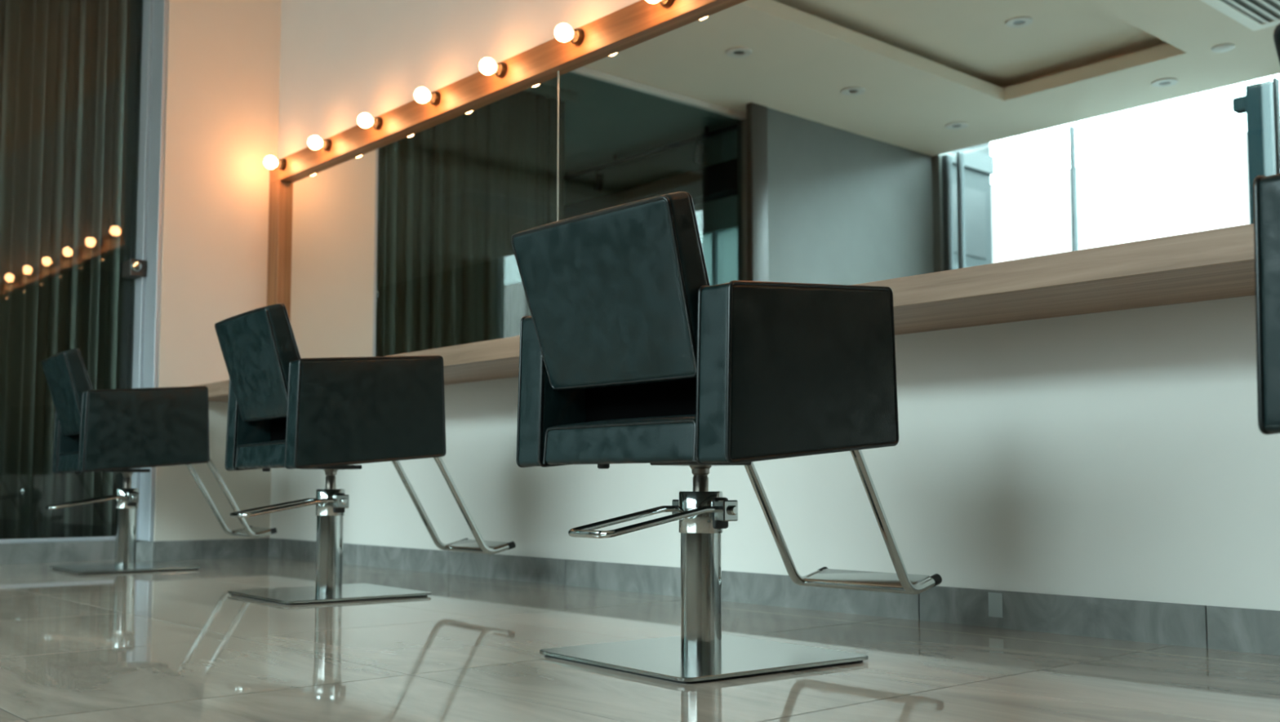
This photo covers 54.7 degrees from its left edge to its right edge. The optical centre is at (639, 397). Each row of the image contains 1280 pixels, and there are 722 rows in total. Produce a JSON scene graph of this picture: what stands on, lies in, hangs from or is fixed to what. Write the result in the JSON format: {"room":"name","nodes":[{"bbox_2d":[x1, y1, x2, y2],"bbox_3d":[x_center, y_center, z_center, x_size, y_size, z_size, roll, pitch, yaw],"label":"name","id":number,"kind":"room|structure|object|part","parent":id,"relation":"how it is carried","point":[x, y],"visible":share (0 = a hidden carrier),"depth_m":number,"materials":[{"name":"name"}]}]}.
{"room":"salon","nodes":[
{"label":"salon","id":0,"kind":"room"},
{"bbox_2d":[0,0,168,543],"bbox_3d":[-3.987,-0.975,5.621,3.517,3.335,0.282,4,-5,-41],"label":"door frame","id":1,"kind":"structure","parent":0,"point":[144,269],"depth_m":6.74,"materials":[{"name":"grey metal"}]},
{"bbox_2d":[0,540,115,564],"bbox_3d":[-3.987,0.751,5.640,3.332,0.106,0.030,4,-5,-41],"label":"baseboard","id":2,"kind":"structure","parent":1,"relation":"attached to","point":[86,551],"depth_m":6.46,"materials":[{"name":"grey tile"}]},
{"bbox_3d":[-4.081,0.683,5.577,3.473,0.021,0.048,4,-5,-41],"label":"rail","id":3,"kind":"part","parent":1,"relation":"part of","materials":[{"name":"grey metal"}]},
{"bbox_3d":[-2.726,-0.711,6.709,0.060,0.060,0.024,4,-5,-41],"label":"lock knob","id":4,"kind":"part","parent":1,"relation":"part of","materials":[{"name":"silver metal"}]},
{"bbox_2d":[153,0,281,542],"bbox_3d":[-2.439,-0.825,7.008,0.647,3.440,0.330,4,-5,-41],"label":"wall pillar","id":5,"kind":"structure","parent":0,"point":[222,118],"depth_m":6.85,"materials":[{"name":"white paint"}]},
{"bbox_2d":[135,537,268,561],"bbox_3d":[-2.415,0.836,6.841,0.646,0.106,0.253,4,-5,-41],"label":"baseboard","id":6,"kind":"structure","parent":5,"relation":"attached to","point":[157,551],"depth_m":6.71,"materials":[{"name":"grey tile"}]},
{"bbox_3d":[-2.652,0.821,6.632,0.013,0.106,0.253,4,-5,-41],"label":"baseboard","id":7,"kind":"part","parent":6,"relation":"part of","materials":[{"name":"stone"}]},
{"bbox_2d":[0,556,1279,721],"bbox_3d":[-1.020,0.493,0.874,6.517,0.060,11.110,4,-5,-41],"label":"floor","id":8,"kind":"structure","parent":0,"point":[174,646],"depth_m":2.82,"materials":[{"name":"grey tile"}]},
{"bbox_2d":[41,348,276,574],"bbox_3d":[-2.341,0.319,6.066,1.023,1.023,0.718,3,-5,-35],"label":"chair","id":9,"kind":"object","parent":8,"relation":"on","point":[123,430],"visible":1,"depth_m":5.75,"materials":[{"name":"black leather"}]},
{"bbox_3d":[-2.646,0.179,6.240,0.555,0.406,0.099,3,-5,-35],"label":"armrest","id":10,"kind":"part","parent":9,"relation":"part of","materials":[{"name":"black leather"}]},
{"bbox_3d":[-2.684,-0.016,5.857,0.192,0.384,0.547,3,-5,-35],"label":"backrest","id":11,"kind":"part","parent":9,"relation":"part of","materials":[{"name":"black leather"}]},
{"bbox_3d":[-2.470,0.285,5.977,0.542,0.151,0.523,3,-5,-35],"label":"seat","id":12,"kind":"part","parent":9,"relation":"part of","materials":[{"name":"black leather"}]},
{"bbox_3d":[-2.472,0.813,5.938,0.556,0.008,0.556,3,-5,-38],"label":"plate","id":13,"kind":"part","parent":9,"relation":"part of","materials":[{"name":"silver metal"}]},
{"bbox_3d":[-2.472,0.354,5.971,0.170,0.015,0.170,3,-5,-35],"label":"mount plate","id":14,"kind":"part","parent":9,"relation":"part of","materials":[{"name":"black metal"}]},
{"bbox_3d":[-2.288,0.144,5.736,0.555,0.406,0.099,3,-5,-35],"label":"armrest","id":15,"kind":"part","parent":9,"relation":"part of","materials":[{"name":"black leather"}]},
{"bbox_3d":[-1.974,0.679,6.300,0.094,0.010,0.345,-15,6,-35],"label":"foot plate","id":16,"kind":"part","parent":9,"relation":"part of","materials":[{"name":"silver metal"}]},
{"bbox_2d":[214,303,515,605],"bbox_3d":[-1.005,0.220,4.640,1.023,1.019,0.718,3,-5,-36],"label":"chair","id":17,"kind":"object","parent":8,"relation":"on","point":[286,410],"visible":1,"depth_m":4.34,"materials":[{"name":"black leather"}]},
{"bbox_3d":[-1.313,0.082,4.808,0.555,0.406,0.099,3,-5,-36],"label":"armrest","id":18,"kind":"part","parent":17,"relation":"part of","materials":[{"name":"black leather"}]},
{"bbox_3d":[-1.343,-0.114,4.424,0.192,0.384,0.547,3,-5,-36],"label":"backrest","id":19,"kind":"part","parent":17,"relation":"part of","materials":[{"name":"black leather"}]},
{"bbox_3d":[-1.132,0.188,4.548,0.542,0.151,0.523,3,-5,-36],"label":"seat","id":20,"kind":"part","parent":17,"relation":"part of","materials":[{"name":"black leather"}]},
{"bbox_3d":[-1.134,0.712,4.510,0.556,0.008,0.556,3,-5,-39],"label":"plate","id":21,"kind":"part","parent":17,"relation":"part of","materials":[{"name":"silver metal"}]},
{"bbox_3d":[-1.134,0.256,4.542,0.170,0.015,0.170,3,-5,-36],"label":"mount plate","id":22,"kind":"part","parent":17,"relation":"part of","materials":[{"name":"black metal"}]},
{"bbox_3d":[-0.946,0.046,4.311,0.555,0.406,0.099,3,-5,-36],"label":"armrest","id":23,"kind":"part","parent":17,"relation":"part of","materials":[{"name":"black leather"}]},
{"bbox_3d":[-0.643,0.583,4.881,0.094,0.010,0.345,-16,6,-36],"label":"foot plate","id":24,"kind":"part","parent":17,"relation":"part of","materials":[{"name":"silver metal"}]},
{"bbox_2d":[511,191,942,684],"bbox_3d":[0.261,0.110,3.006,1.023,1.007,0.718,4,-5,-41],"label":"chair","id":25,"kind":"object","parent":8,"relation":"on","point":[629,353],"visible":1,"depth_m":2.72,"materials":[{"name":"black leather"}]},
{"bbox_3d":[-0.059,-0.025,3.145,0.555,0.406,0.099,4,-5,-41],"label":"armrest","id":26,"kind":"part","parent":25,"relation":"part of","materials":[{"name":"black leather"}]},
{"bbox_3d":[-0.053,-0.220,2.760,0.192,0.384,0.547,4,-5,-41],"label":"backrest","id":27,"kind":"part","parent":25,"relation":"part of","materials":[{"name":"black leather"}]},
{"bbox_3d":[0.144,0.083,2.903,0.541,0.151,0.523,4,-5,-41],"label":"seat","id":28,"kind":"part","parent":25,"relation":"part of","materials":[{"name":"black leather"}]},
{"bbox_3d":[0.142,0.151,2.897,0.170,0.015,0.170,4,-5,-41],"label":"mount plate","id":29,"kind":"part","parent":25,"relation":"part of","materials":[{"name":"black metal"}]},
{"bbox_3d":[0.142,0.595,2.865,0.556,0.008,0.556,3,-5,-37],"label":"plate","id":30,"kind":"part","parent":25,"relation":"part of","materials":[{"name":"silver metal"}]},
{"bbox_3d":[0.351,-0.057,2.683,0.555,0.406,0.099,4,-5,-41],"label":"armrest","id":31,"kind":"part","parent":25,"relation":"part of","materials":[{"name":"black leather"}]},
{"bbox_3d":[0.598,0.481,3.279,0.094,0.010,0.345,-16,8,-41],"label":"foot plate","id":32,"kind":"part","parent":25,"relation":"part of","materials":[{"name":"silver metal"}]},
{"bbox_2d":[1253,23,1279,435],"bbox_3d":[1.422,0.003,1.700,1.023,1.035,0.718,3,-5,-36],"label":"chair","id":33,"kind":"object","parent":8,"relation":"on","point":[1266,189],"visible":1,"depth_m":1.73,"materials":[{"name":"black leather"}]},
{"bbox_3d":[1.114,-0.143,1.868,0.555,0.406,0.099,3,-5,-36],"label":"armrest","id":34,"kind":"part","parent":33,"relation":"part of","materials":[{"name":"black leather"}]},
{"bbox_2d":[270,0,1279,611],"bbox_3d":[1.448,-1.243,3.244,0.150,3.740,11.490,4,-5,-41],"label":"wall","id":35,"kind":"structure","parent":0,"point":[1122,455],"depth_m":3.66,"materials":[{"name":"white paint"}]},
{"bbox_2d":[188,223,1255,402],"bbox_3d":[0.659,-0.245,3.576,0.496,0.074,8.838,4,-5,-41],"label":"shelf","id":36,"kind":"object","parent":35,"relation":"attached to","point":[1215,264],"visible":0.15,"depth_m":3.00,"materials":[{"name":"brown wood"}]},
{"bbox_2d":[266,0,1279,358],"bbox_3d":[0.826,-0.924,3.773,0.049,1.307,8.839,4,-5,-41],"label":"wall mirror","id":37,"kind":"object","parent":35,"relation":"attached to","point":[833,142],"visible":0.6,"depth_m":4.11,"materials":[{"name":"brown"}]},
{"bbox_2d":[263,155,286,170],"bbox_3d":[-2.046,-1.312,6.923,0.116,0.072,0.072,4,-5,-41],"label":"globe bulb","id":38,"kind":"object","parent":37,"relation":"attached to","point":[270,162],"visible":1,"depth_m":6.90,"materials":[{"name":"white glass"}]},
{"bbox_3d":[-2.062,-1.313,6.909,0.072,0.072,0.072,4,-5,-41],"label":"glass globe","id":39,"kind":"part","parent":38,"relation":"part of","materials":[{"name":"white glass"}]},
{"bbox_2d":[277,158,286,170],"bbox_3d":[-2.013,-1.310,6.953,0.028,0.065,0.065,4,-5,-41],"label":"socket","id":40,"kind":"object","parent":38,"relation":"attached to","point":[282,163],"depth_m":6.93,"materials":[{"name":"brown metal"}]},
{"bbox_2d":[307,135,331,151],"bbox_3d":[-1.694,-1.340,6.528,0.116,0.072,0.072,4,-5,-41],"label":"globe bulb","id":41,"kind":"object","parent":37,"relation":"attached to","point":[314,142],"visible":1,"depth_m":6.50,"materials":[{"name":"white glass"}]},
{"bbox_3d":[-1.711,-1.341,6.513,0.072,0.072,0.072,4,-5,-41],"label":"glass globe","id":42,"kind":"part","parent":41,"relation":"part of","materials":[{"name":"white glass"}]},
{"bbox_2d":[322,138,331,151],"bbox_3d":[-1.661,-1.338,6.557,0.028,0.065,0.065,4,-5,-41],"label":"socket","id":43,"kind":"object","parent":41,"relation":"attached to","point":[326,144],"depth_m":6.54,"materials":[{"name":"brown metal"}]},
{"bbox_2d":[357,113,382,129],"bbox_3d":[-1.343,-1.369,6.132,0.116,0.072,0.072,4,-5,-41],"label":"globe bulb","id":44,"kind":"object","parent":37,"relation":"attached to","point":[364,120],"visible":1,"depth_m":6.11,"materials":[{"name":"white glass"}]},
{"bbox_3d":[-1.359,-1.370,6.118,0.072,0.072,0.072,4,-5,-41],"label":"glass globe","id":45,"kind":"part","parent":44,"relation":"part of","materials":[{"name":"white glass"}]},
{"bbox_2d":[372,116,382,129],"bbox_3d":[-1.310,-1.367,6.161,0.028,0.065,0.065,4,-5,-41],"label":"socket","id":46,"kind":"object","parent":44,"relation":"attached to","point":[377,122],"depth_m":6.14,"materials":[{"name":"brown metal"}]},
{"bbox_3d":[-1.172,-0.701,6.048,0.006,1.184,2.512,4,-5,-41],"label":"mirror panel","id":47,"kind":"part","parent":37,"relation":"part of","materials":[{"name":"silver metal"}]},
{"bbox_2d":[413,87,440,105],"bbox_3d":[-0.991,-1.397,5.737,0.116,0.072,0.072,4,-5,-41],"label":"globe bulb","id":48,"kind":"object","parent":37,"relation":"attached to","point":[421,95],"visible":1,"depth_m":5.71,"materials":[{"name":"white glass"}]},
{"bbox_3d":[-1.007,-1.398,5.722,0.072,0.072,0.072,4,-5,-41],"label":"glass globe","id":49,"kind":"part","parent":48,"relation":"part of","materials":[{"name":"white glass"}]},
{"bbox_2d":[429,91,440,105],"bbox_3d":[-0.958,-1.395,5.766,0.028,0.065,0.065,4,-5,-41],"label":"socket","id":50,"kind":"object","parent":48,"relation":"attached to","point":[434,98],"depth_m":5.74,"materials":[{"name":"brown metal"}]},
{"bbox_2d":[479,57,506,77],"bbox_3d":[-0.639,-1.425,5.341,0.116,0.072,0.072,4,-5,-41],"label":"globe bulb","id":51,"kind":"object","parent":37,"relation":"attached to","point":[487,66],"visible":1,"depth_m":5.31,"materials":[{"name":"white glass"}]},
{"bbox_3d":[-0.656,-1.426,5.327,0.072,0.072,0.072,4,-5,-41],"label":"glass globe","id":52,"kind":"part","parent":51,"relation":"part of","materials":[{"name":"white glass"}]},
{"bbox_2d":[494,62,506,77],"bbox_3d":[-0.606,-1.423,5.370,0.028,0.065,0.065,4,-5,-41],"label":"socket","id":53,"kind":"object","parent":51,"relation":"attached to","point":[500,70],"depth_m":5.35,"materials":[{"name":"brown metal"}]},
{"bbox_3d":[0.826,-1.515,3.815,0.049,0.123,8.839,4,-5,-41],"label":"frame rail","id":54,"kind":"part","parent":37,"relation":"part of","materials":[{"name":"brown wood"}]},
{"bbox_2d":[554,23,583,45],"bbox_3d":[-0.288,-1.453,4.946,0.116,0.072,0.072,4,-5,-41],"label":"globe bulb","id":55,"kind":"object","parent":37,"relation":"attached to","point":[563,33],"visible":1,"depth_m":4.92,"materials":[{"name":"white glass"}]},
{"bbox_3d":[-0.304,-1.454,4.931,0.072,0.072,0.072,4,-5,-41],"label":"glass globe","id":56,"kind":"part","parent":55,"relation":"part of","materials":[{"name":"white glass"}]},
{"bbox_2d":[570,28,583,45],"bbox_3d":[-0.255,-1.451,4.975,0.028,0.065,0.065,4,-5,-41],"label":"socket","id":57,"kind":"object","parent":55,"relation":"attached to","point":[577,37],"depth_m":4.95,"materials":[{"name":"brown metal"}]},
{"bbox_2d":[645,0,673,7],"bbox_3d":[0.064,-1.481,4.550,0.116,0.072,0.072,4,-5,-41],"label":"globe bulb","id":58,"kind":"object","parent":37,"relation":"attached to","point":[666,3],"visible":1,"depth_m":4.56,"materials":[{"name":"white glass"}]},
{"bbox_3d":[0.047,-1.482,4.535,0.072,0.072,0.072,4,-5,-41],"label":"glass globe","id":59,"kind":"part","parent":58,"relation":"part of","materials":[{"name":"white glass"}]},
{"bbox_2d":[658,0,673,7],"bbox_3d":[0.097,-1.479,4.579,0.028,0.065,0.065,4,-5,-41],"label":"socket","id":60,"kind":"object","parent":58,"relation":"attached to","point":[666,3],"depth_m":4.57,"materials":[{"name":"brown metal"}]},
{"bbox_3d":[1.680,-0.929,2.839,0.006,1.184,6.072,4,-5,-41],"label":"mirror panel","id":61,"kind":"part","parent":37,"relation":"part of","materials":[{"name":"silver metal"}]},
{"bbox_2d":[268,537,1279,656],"bbox_3d":[1.503,0.558,2.931,0.014,0.106,10.840,4,-5,-41],"label":"baseboard","id":62,"kind":"structure","parent":35,"relation":"attached to","point":[1255,631],"depth_m":3.71,"materials":[{"name":"grey tile"}]},
{"bbox_3d":[-2.039,0.842,6.915,0.013,0.106,0.160,4,-5,-41],"label":"baseboard","id":63,"kind":"part","parent":62,"relation":"part of","materials":[{"name":"stone"}]},
{"bbox_3d":[-1.704,0.815,6.537,0.013,0.106,0.848,4,-5,-41],"label":"baseboard","id":64,"kind":"part","parent":62,"relation":"part of","materials":[{"name":"stone"}]},
{"bbox_3d":[-1.140,0.770,5.903,0.013,0.106,0.848,4,-5,-41],"label":"baseboard","id":65,"kind":"part","parent":62,"relation":"part of","materials":[{"name":"stone"}]},
{"bbox_3d":[-0.576,0.725,5.269,0.013,0.106,0.848,4,-5,-41],"label":"baseboard","id":66,"kind":"part","parent":62,"relation":"part of","materials":[{"name":"stone"}]},
{"bbox_3d":[-0.012,0.679,4.634,0.013,0.106,0.848,4,-5,-41],"label":"baseboard","id":67,"kind":"part","parent":62,"relation":"part of","materials":[{"name":"stone"}]},
{"bbox_3d":[0.552,0.634,4.000,0.013,0.106,0.848,4,-5,-41],"label":"baseboard","id":68,"kind":"part","parent":62,"relation":"part of","materials":[{"name":"stone"}]},
{"bbox_2d":[988,592,1003,617],"bbox_3d":[1.001,0.585,3.484,0.001,0.068,0.045,4,-5,-41],"label":"outlet","id":69,"kind":"object","parent":62,"relation":"attached to","point":[995,600],"visible":1,"depth_m":3.48,"materials":[{"name":"grey plastic"}]},
{"bbox_3d":[1.116,0.589,3.365,0.013,0.106,0.848,4,-5,-41],"label":"baseboard","id":70,"kind":"part","parent":62,"relation":"part of","materials":[{"name":"stone"}]},
{"bbox_3d":[1.679,0.544,2.731,0.013,0.106,0.848,4,-5,-41],"label":"baseboard","id":71,"kind":"part","parent":62,"relation":"part of","materials":[{"name":"stone"}]},
{"bbox_3d":[-5.003,-2.599,7.502,4.997,0.130,3.640,4,-5,-41],"label":"ceiling","id":72,"kind":"structure","parent":0,"visible":0},
{"bbox_3d":[-3.566,-2.529,7.005,3.197,0.078,0.080,4,-5,-41],"label":"track","id":73,"kind":"object","parent":72,"relation":"attached to","visible":0},
{"bbox_2d":[0,0,142,539],"bbox_3d":[-3.549,-0.818,6.895,3.056,3.350,0.083,4,-5,-41],"label":"glass door","id":74,"kind":"structure","parent":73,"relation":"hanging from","point":[70,69],"depth_m":7.10,"materials":[{"name":"clear glass"}]}
]}

